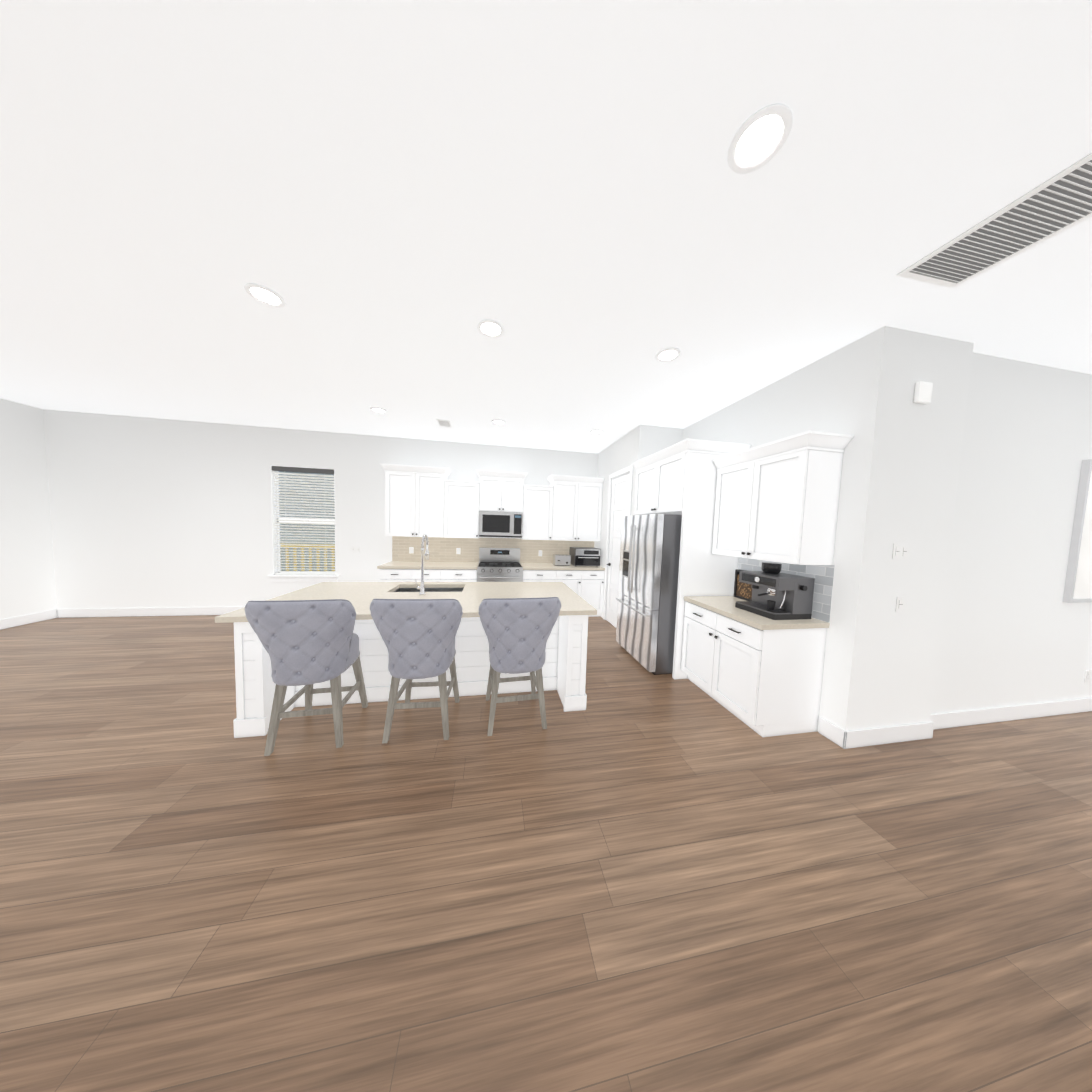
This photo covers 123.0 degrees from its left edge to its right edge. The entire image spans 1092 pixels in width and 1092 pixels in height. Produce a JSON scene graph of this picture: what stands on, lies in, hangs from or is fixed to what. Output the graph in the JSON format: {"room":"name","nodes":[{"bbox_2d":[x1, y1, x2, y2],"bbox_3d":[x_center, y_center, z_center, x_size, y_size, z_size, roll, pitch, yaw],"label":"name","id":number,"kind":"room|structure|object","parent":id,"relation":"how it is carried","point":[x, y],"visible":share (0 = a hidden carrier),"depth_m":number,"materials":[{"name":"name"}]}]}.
{"room":"kitchen","nodes":[
{"label":"kitchen","id":0,"kind":"room"},
{"bbox_2d":[0,398,56,619],"bbox_3d":[-6.855,-0.247,1.316,0.140,3.070,6.220,1,4,-10],"label":"wall","id":1,"kind":"structure","parent":0,"point":[27,580],"depth_m":4.14,"materials":[{"name":"white paint"}]},
{"bbox_2d":[0,609,55,629],"bbox_3d":[-6.829,1.217,1.439,0.016,0.135,6.180,1,4,-10],"label":"baseboard","id":2,"kind":"structure","parent":1,"relation":"attached to","point":[6,623],"depth_m":4.18,"materials":[{"name":"white wood"}]},
{"bbox_2d":[43,409,597,608],"bbox_3d":[-0.403,-0.305,5.695,14.380,3.070,0.140,1,4,-10],"label":"wall","id":3,"kind":"structure","parent":0,"point":[146,512],"depth_m":4.71,"materials":[{"name":"white paint"}]},
{"bbox_2d":[56,606,244,617],"bbox_3d":[-5.049,1.065,4.882,4.665,0.135,0.016,1,4,-10],"label":"baseboard","id":4,"kind":"structure","parent":3,"relation":"attached to","point":[167,611],"depth_m":4.65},
{"bbox_2d":[267,465,338,581],"bbox_3d":[-4.065,-0.352,5.016,1.050,1.930,0.190,1,4,-10],"label":"window frame","id":5,"kind":"structure","parent":3,"relation":"attached to","point":[303,578],"depth_m":5.01,"materials":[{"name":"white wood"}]},
{"bbox_2d":[272,466,334,574],"bbox_3d":[-4.063,-0.406,5.010,0.918,1.794,0.065,1,4,-10],"label":"window blinds","id":6,"kind":"object","parent":3,"relation":"attached to","point":[303,470],"visible":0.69,"depth_m":5.00,"materials":[{"name":"white"}]},
{"bbox_2d":[350,546,359,551],"bbox_3d":[-3.306,0.051,5.127,0.144,0.115,0.008,1,4,-10],"label":"light switch","id":7,"kind":"object","parent":3,"relation":"attached to","point":[354,549],"visible":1,"depth_m":5.13,"materials":[{"name":"white plastic"}]},
{"bbox_2d":[384,464,450,537],"bbox_3d":[-2.177,-0.736,5.104,0.983,1.145,0.340,1,4,-10],"label":"upper cabinet","id":8,"kind":"object","parent":3,"relation":"attached to","point":[420,501],"depth_m":4.94,"materials":[{"name":"white wood"}]},
{"bbox_2d":[448,480,479,537],"bbox_3d":[-1.469,-0.633,5.236,0.581,0.969,0.340,1,4,-10],"label":"upper cabinet","id":9,"kind":"object","parent":3,"relation":"attached to","point":[463,496],"depth_m":5.08,"materials":[{"name":"white wood"}]},
{"bbox_2d":[392,536,593,562],"bbox_3d":[-0.881,0.082,5.563,3.729,0.461,0.003,1,4,-10],"label":"backsplash","id":10,"kind":"structure","parent":3,"relation":"attached to","point":[441,549],"depth_m":5.47,"materials":[{"name":"beige tile"}]},
{"bbox_2d":[409,547,413,553],"bbox_3d":[-2.401,0.076,5.287,0.072,0.115,0.007,1,4,-10],"label":"outlet","id":11,"kind":"object","parent":10,"relation":"attached to","point":[411,549],"visible":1,"depth_m":5.29,"materials":[{"name":"white plastic"}]},
{"bbox_2d":[480,472,523,512],"bbox_3d":[-0.800,-0.942,5.324,0.750,0.671,0.360,1,4,-10],"label":"upper cabinet","id":12,"kind":"object","parent":3,"relation":"attached to","point":[499,491],"depth_m":5.15,"materials":[{"name":"white wood"}]},
{"bbox_2d":[479,511,522,537],"bbox_3d":[-0.810,-0.383,5.311,0.742,0.435,0.456,1,4,-10],"label":"microwave","id":13,"kind":"object","parent":12,"relation":"attached to","point":[500,524],"visible":1,"depth_m":5.12,"materials":[{"name":"silver metal"}]},
{"bbox_2d":[520,484,555,539],"bbox_3d":[-0.175,-0.605,5.468,0.541,0.969,0.340,1,4,-10],"label":"upper cabinet","id":14,"kind":"object","parent":3,"relation":"attached to","point":[538,499],"depth_m":5.31,"materials":[{"name":"white wood"}]},
{"bbox_2d":[548,476,603,540],"bbox_3d":[0.521,-0.678,5.587,0.988,1.145,0.340,1,4,-10],"label":"upper cabinet","id":15,"kind":"object","parent":3,"relation":"attached to","point":[577,510],"depth_m":5.43,"materials":[{"name":"white wood"}]},
{"bbox_2d":[0,615,1091,1091],"bbox_3d":[0.101,1.494,2.668,14.700,0.120,6.820,1,4,-10],"label":"floor","id":16,"kind":"structure","parent":0,"point":[634,877],"depth_m":1.30,"materials":[{"name":"brown wood"}]},
{"bbox_2d":[245,599,367,755],"bbox_3d":[-1.691,0.863,2.197,0.633,1.082,0.636,1,4,-12],"label":"bar stool","id":17,"kind":"object","parent":16,"relation":"on","point":[308,644],"visible":1,"depth_m":1.97,"materials":[{"name":"grey fabric"}]},
{"bbox_2d":[379,569,416,581],"bbox_3d":[-2.424,0.773,5.018,0.530,0.870,0.620,1,4,-10],"label":"base cabinet","id":18,"kind":"object","parent":16,"relation":"on","point":[393,571],"depth_m":4.70,"materials":[{"name":"white wood"}]},
{"bbox_2d":[377,561,478,568],"bbox_3d":[-1.940,0.330,5.066,1.521,0.040,0.637,1,4,-10],"label":"countertop","id":19,"kind":"structure","parent":18,"relation":"on","point":[393,564],"depth_m":4.88,"materials":[{"name":"beige stone"}]},
{"bbox_2d":[223,586,590,737],"bbox_3d":[-1.051,0.942,2.978,2.664,0.870,1.276,1,4,-10],"label":"kitchen island","id":20,"kind":"object","parent":16,"relation":"on","point":[564,670],"depth_m":2.60,"materials":[{"name":"wood"}]},
{"bbox_2d":[215,582,596,621],"bbox_3d":[-1.028,0.491,2.907,2.740,0.040,1.305,1,4,-10],"label":"island countertop","id":21,"kind":"structure","parent":20,"relation":"on","point":[361,594],"depth_m":2.89,"materials":[{"name":"beige stone"}]},
{"bbox_2d":[415,534,428,594],"bbox_3d":[-1.217,0.171,2.926,0.094,0.581,0.247,1,4,-10],"label":"faucet","id":22,"kind":"object","parent":21,"relation":"on","point":[426,555],"visible":1,"depth_m":2.83,"materials":[{"name":"silver metal"}]},
{"bbox_2d":[370,599,462,743],"bbox_3d":[-0.959,0.878,2.328,0.633,1.082,0.636,1,4,-7],"label":"bar stool","id":23,"kind":"object","parent":16,"relation":"on","point":[418,636],"visible":1,"depth_m":2.08,"materials":[{"name":"grey fabric"}]},
{"bbox_2d":[417,569,444,581],"bbox_3d":[-2.000,0.782,5.094,0.569,0.870,0.620,1,4,-10],"label":"base cabinet","id":24,"kind":"object","parent":16,"relation":"on","point":[430,575],"depth_m":4.79,"materials":[{"name":"white wood"}]},
{"bbox_2d":[445,565,477,581],"bbox_3d":[-1.523,0.792,5.180,0.641,0.870,0.620,1,4,-10],"label":"base cabinet","id":25,"kind":"object","parent":16,"relation":"on","point":[451,575],"depth_m":4.87,"materials":[{"name":"white wood"}]},
{"bbox_2d":[477,547,522,581],"bbox_3d":[-0.819,0.651,5.239,0.750,1.190,0.697,1,4,-10],"label":"range","id":26,"kind":"object","parent":16,"relation":"on","point":[499,565],"visible":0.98,"depth_m":5.03,"materials":[{"name":"silver metal"}]},
{"bbox_2d":[478,597,560,735],"bbox_3d":[-0.244,0.894,2.456,0.633,1.082,0.636,1,4,-13],"label":"bar stool","id":27,"kind":"object","parent":16,"relation":"on","point":[517,631],"visible":1,"depth_m":2.20,"materials":[{"name":"grey fabric"}]},
{"bbox_2d":[522,567,559,581],"bbox_3d":[-0.145,0.822,5.426,0.641,0.870,0.620,1,4,-10],"label":"base cabinet","id":28,"kind":"object","parent":16,"relation":"on","point":[528,576],"depth_m":5.10,"materials":[{"name":"white wood"}]},
{"bbox_2d":[560,571,587,598],"bbox_3d":[0.337,0.832,5.513,0.579,0.870,0.620,1,4,-10],"label":"base cabinet","id":29,"kind":"object","parent":16,"relation":"on","point":[574,580],"depth_m":5.22,"materials":[{"name":"white wood"}]},
{"bbox_2d":[584,571,603,616],"bbox_3d":[0.744,0.841,5.585,0.486,0.870,0.620,1,4,-10],"label":"base cabinet","id":30,"kind":"object","parent":16,"relation":"on","point":[585,583],"depth_m":5.30,"materials":[{"name":"white wood"}]},
{"bbox_2d":[520,563,603,570],"bbox_3d":[0.278,0.377,5.463,1.467,0.040,0.637,1,4,-10],"label":"countertop","id":31,"kind":"structure","parent":30,"relation":"on","point":[527,566],"depth_m":5.22,"materials":[{"name":"beige stone"}]},
{"bbox_2d":[553,554,570,565],"bbox_3d":[0.293,0.261,5.460,0.290,0.190,0.200,1,4,-10],"label":"toaster","id":32,"kind":"object","parent":31,"relation":"on","point":[561,560],"visible":1,"depth_m":5.38,"materials":[{"name":"silver metal"}]},
{"bbox_2d":[569,547,600,566],"bbox_3d":[0.724,0.201,5.528,0.480,0.330,0.448,1,4,-10],"label":"toaster oven","id":33,"kind":"object","parent":31,"relation":"on","point":[585,556],"visible":1,"depth_m":5.35,"materials":[{"name":"silver metal"}]},
{"bbox_2d":[615,514,681,674],"bbox_3d":[1.495,0.523,3.716,0.967,1.780,0.910,1,4,-10],"label":"fridge","id":34,"kind":"object","parent":16,"relation":"on","point":[646,599],"visible":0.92,"depth_m":3.28,"materials":[{"name":"metal"}]},
{"bbox_2d":[633,439,750,679],"bbox_3d":[1.645,0.151,3.706,0.750,2.533,1.184,1,4,-10],"label":"surround","id":35,"kind":"object","parent":16,"relation":"on","point":[679,478],"visible":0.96,"depth_m":3.17,"materials":[{"name":"white wood"}]},
{"bbox_2d":[681,596,829,736],"bbox_3d":[1.840,1.028,2.781,0.650,0.910,0.927,1,4,-10],"label":"base cabinet","id":36,"kind":"object","parent":16,"relation":"on","point":[761,676],"visible":1,"depth_m":2.39,"materials":[{"name":"white wood"}]},
{"bbox_2d":[733,569,751,600],"bbox_3d":[2.090,0.411,3.051,0.055,0.300,0.320,1,4,-10],"label":"shadow box","id":37,"kind":"object","parent":36,"relation":"on","point":[742,590],"visible":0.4,"depth_m":3.12,"materials":[{"name":"black"}]},
{"bbox_2d":[735,562,814,619],"bbox_3d":[1.950,0.371,2.570,0.421,0.430,0.410,1,4,-10],"label":"coffee machine","id":38,"kind":"object","parent":36,"relation":"on","point":[777,594],"visible":1,"depth_m":2.46,"materials":[{"name":"black metal"}]},
{"bbox_2d":[0,0,1091,452],"bbox_3d":[0.204,-1.688,2.474,14.700,0.120,6.820,1,4,-10],"label":"ceiling","id":39,"kind":"structure","parent":0,"point":[392,202],"depth_m":1.35,"materials":[{"name":"white paint"}]},
{"bbox_2d":[244,283,285,306],"bbox_3d":[-1.860,-1.658,1.967,0.200,0.010,0.200,1,4,-10],"label":"recessed light","id":40,"kind":"object","parent":39,"relation":"in","point":[264,295],"visible":1,"depth_m":1.96,"materials":[{"name":"white plastic"}]},
{"bbox_2d":[370,407,386,413],"bbox_3d":[-2.206,-1.788,3.912,0.200,0.010,0.200,1,4,-10],"label":"recessed light","id":41,"kind":"object","parent":39,"relation":"in","point":[378,410],"visible":1,"depth_m":3.91,"materials":[{"name":"white plastic"}]},
{"bbox_2d":[436,419,451,426],"bbox_3d":[-1.490,-1.793,4.339,0.180,0.006,0.290,1,4,-10],"label":"ceiling vent","id":42,"kind":"object","parent":39,"relation":"in","point":[443,423],"visible":0.98,"depth_m":4.33,"materials":[{"name":"white plastic"}]},
{"bbox_2d":[477,319,503,337],"bbox_3d":[-0.414,-1.627,2.226,0.200,0.010,0.200,1,4,-10],"label":"recessed light","id":43,"kind":"object","parent":39,"relation":"in","point":[490,328],"visible":1,"depth_m":2.22,"materials":[{"name":"white plastic"}]},
{"bbox_2d":[491,419,505,424],"bbox_3d":[-0.674,-1.756,4.207,0.200,0.010,0.200,1,4,-10],"label":"recessed light","id":44,"kind":"object","parent":39,"relation":"in","point":[498,422],"visible":1,"depth_m":4.21,"materials":[{"name":"white plastic"}]},
{"bbox_2d":[655,348,680,361],"bbox_3d":[1.023,-1.596,2.483,0.200,0.010,0.200,1,4,-10],"label":"recessed light","id":45,"kind":"object","parent":39,"relation":"in","point":[668,354],"visible":1,"depth_m":2.48,"materials":[{"name":"white plastic"}]},
{"bbox_2d":[727,103,792,173],"bbox_3d":[0.799,-1.520,1.115,0.200,0.010,0.200,1,4,-10],"label":"recessed light","id":46,"kind":"object","parent":39,"relation":"in","point":[760,138],"visible":1,"depth_m":1.11,"materials":[{"name":"white plastic"}]},
{"bbox_2d":[897,152,1091,288],"bbox_3d":[2.234,-1.486,1.326,0.420,0.011,0.750,1,4,-10],"label":"ceiling vent","id":47,"kind":"object","parent":39,"relation":"in","point":[1059,202],"visible":1,"depth_m":1.40,"materials":[{"name":"white plastic"}]},
{"bbox_2d":[594,424,649,617],"bbox_3d":[1.183,-0.215,5.057,0.140,3.070,1.680,1,4,-10],"label":"wall","id":48,"kind":"structure","parent":0,"point":[637,443],"depth_m":4.84,"materials":[{"name":"white paint"}]},
{"bbox_2d":[603,465,632,627],"bbox_3d":[1.192,0.069,4.808,0.198,2.535,0.870,1,4,-10],"label":"door","id":49,"kind":"structure","parent":48,"relation":"attached to","point":[620,494],"depth_m":4.92,"materials":[{"name":"white wood"}]},
{"bbox_2d":[648,425,683,455],"bbox_3d":[1.720,-0.156,4.377,0.660,3.070,0.150,1,4,-10],"label":"wall","id":50,"kind":"structure","parent":0,"point":[660,438],"depth_m":4.20,"materials":[{"name":"white paint"}]},
{"bbox_2d":[683,326,899,731],"bbox_3d":[2.183,-0.073,3.259,0.140,3.070,2.220,1,4,-10],"label":"wall","id":51,"kind":"structure","parent":0,"point":[848,389],"depth_m":2.25,"materials":[{"name":"white paint"}]},
{"bbox_2d":[712,431,853,564],"bbox_3d":[2.015,-0.374,2.698,0.400,0.988,0.973,1,4,-10],"label":"wall cabinet","id":52,"kind":"object","parent":51,"relation":"attached to","point":[777,501],"visible":1,"depth_m":2.41,"materials":[{"name":"white wood"}]},
{"bbox_2d":[738,557,834,621],"bbox_3d":[2.183,0.350,2.800,0.003,0.461,0.922,1,4,-10],"label":"backsplash","id":53,"kind":"structure","parent":51,"relation":"attached to","point":[823,575],"depth_m":2.46,"materials":[{"name":"grey tile"}]},
{"bbox_2d":[860,329,1091,728],"bbox_3d":[4.816,0.045,2.727,4.860,3.070,0.240,1,4,-10],"label":"wall","id":54,"kind":"structure","parent":0,"point":[987,455],"depth_m":2.45,"materials":[{"name":"white paint"}]},
{"bbox_2d":[832,718,939,748],"bbox_3d":[2.677,1.471,2.327,0.882,0.135,0.046,1,4,-10],"label":"baseboard","id":55,"kind":"structure","parent":54,"relation":"attached to","point":[840,737],"depth_m":2.30,"materials":[{"name":"white wood"}]},
{"bbox_2d":[895,597,904,611],"bbox_3d":[2.688,0.441,2.248,0.072,0.115,0.008,1,4,-10],"label":"light switch","id":56,"kind":"object","parent":54,"relation":"attached to","point":[900,601],"visible":1,"depth_m":2.25,"materials":[{"name":"white plastic"}]},
{"bbox_2d":[892,544,908,558],"bbox_3d":[2.652,0.041,2.215,0.144,0.115,0.008,1,4,-10],"label":"light switch","id":57,"kind":"object","parent":54,"relation":"attached to","point":[900,551],"visible":1,"depth_m":2.21,"materials":[{"name":"white plastic"}]},
{"bbox_2d":[913,381,932,403],"bbox_3d":[2.720,-1.105,2.140,0.120,0.140,0.029,1,4,-10],"label":"sensor","id":58,"kind":"object","parent":54,"relation":"attached to","point":[922,392],"visible":1,"depth_m":2.13,"materials":[{"name":"white plastic"}]},
{"bbox_2d":[931,697,1091,728],"bbox_3d":[4.568,1.508,2.730,3.016,0.135,0.020,1,4,-10],"label":"baseboard","id":59,"kind":"structure","parent":54,"relation":"attached to","point":[1069,706],"depth_m":2.65,"materials":[{"name":"white wood"}]},
{"bbox_2d":[1062,459,1091,602],"bbox_3d":[5.353,-0.110,2.750,1.300,1.270,0.039,1,4,-10],"label":"art","id":60,"kind":"object","parent":54,"relation":"attached to","point":[1078,585],"visible":1,"depth_m":2.65,"materials":[{"name":"grey"}]},
{"bbox_2d":[1084,670,1090,681],"bbox_3d":[5.159,1.238,2.822,0.072,0.115,0.007,1,4,-10],"label":"outlet","id":61,"kind":"object","parent":54,"relation":"attached to","point":[1087,675],"visible":1,"depth_m":2.82,"materials":[{"name":"white plastic"}]},
{"label":"outside","id":62,"kind":"structure","parent":0,"visible":0},
{"bbox_2d":[279,471,334,570],"bbox_3d":[-4.367,-3.423,10.900,18.000,9.600,11.840,1,4,-10],"label":"deck","id":63,"kind":"object","parent":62,"point":[309,569],"depth_m":9.20,"materials":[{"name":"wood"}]}
]}

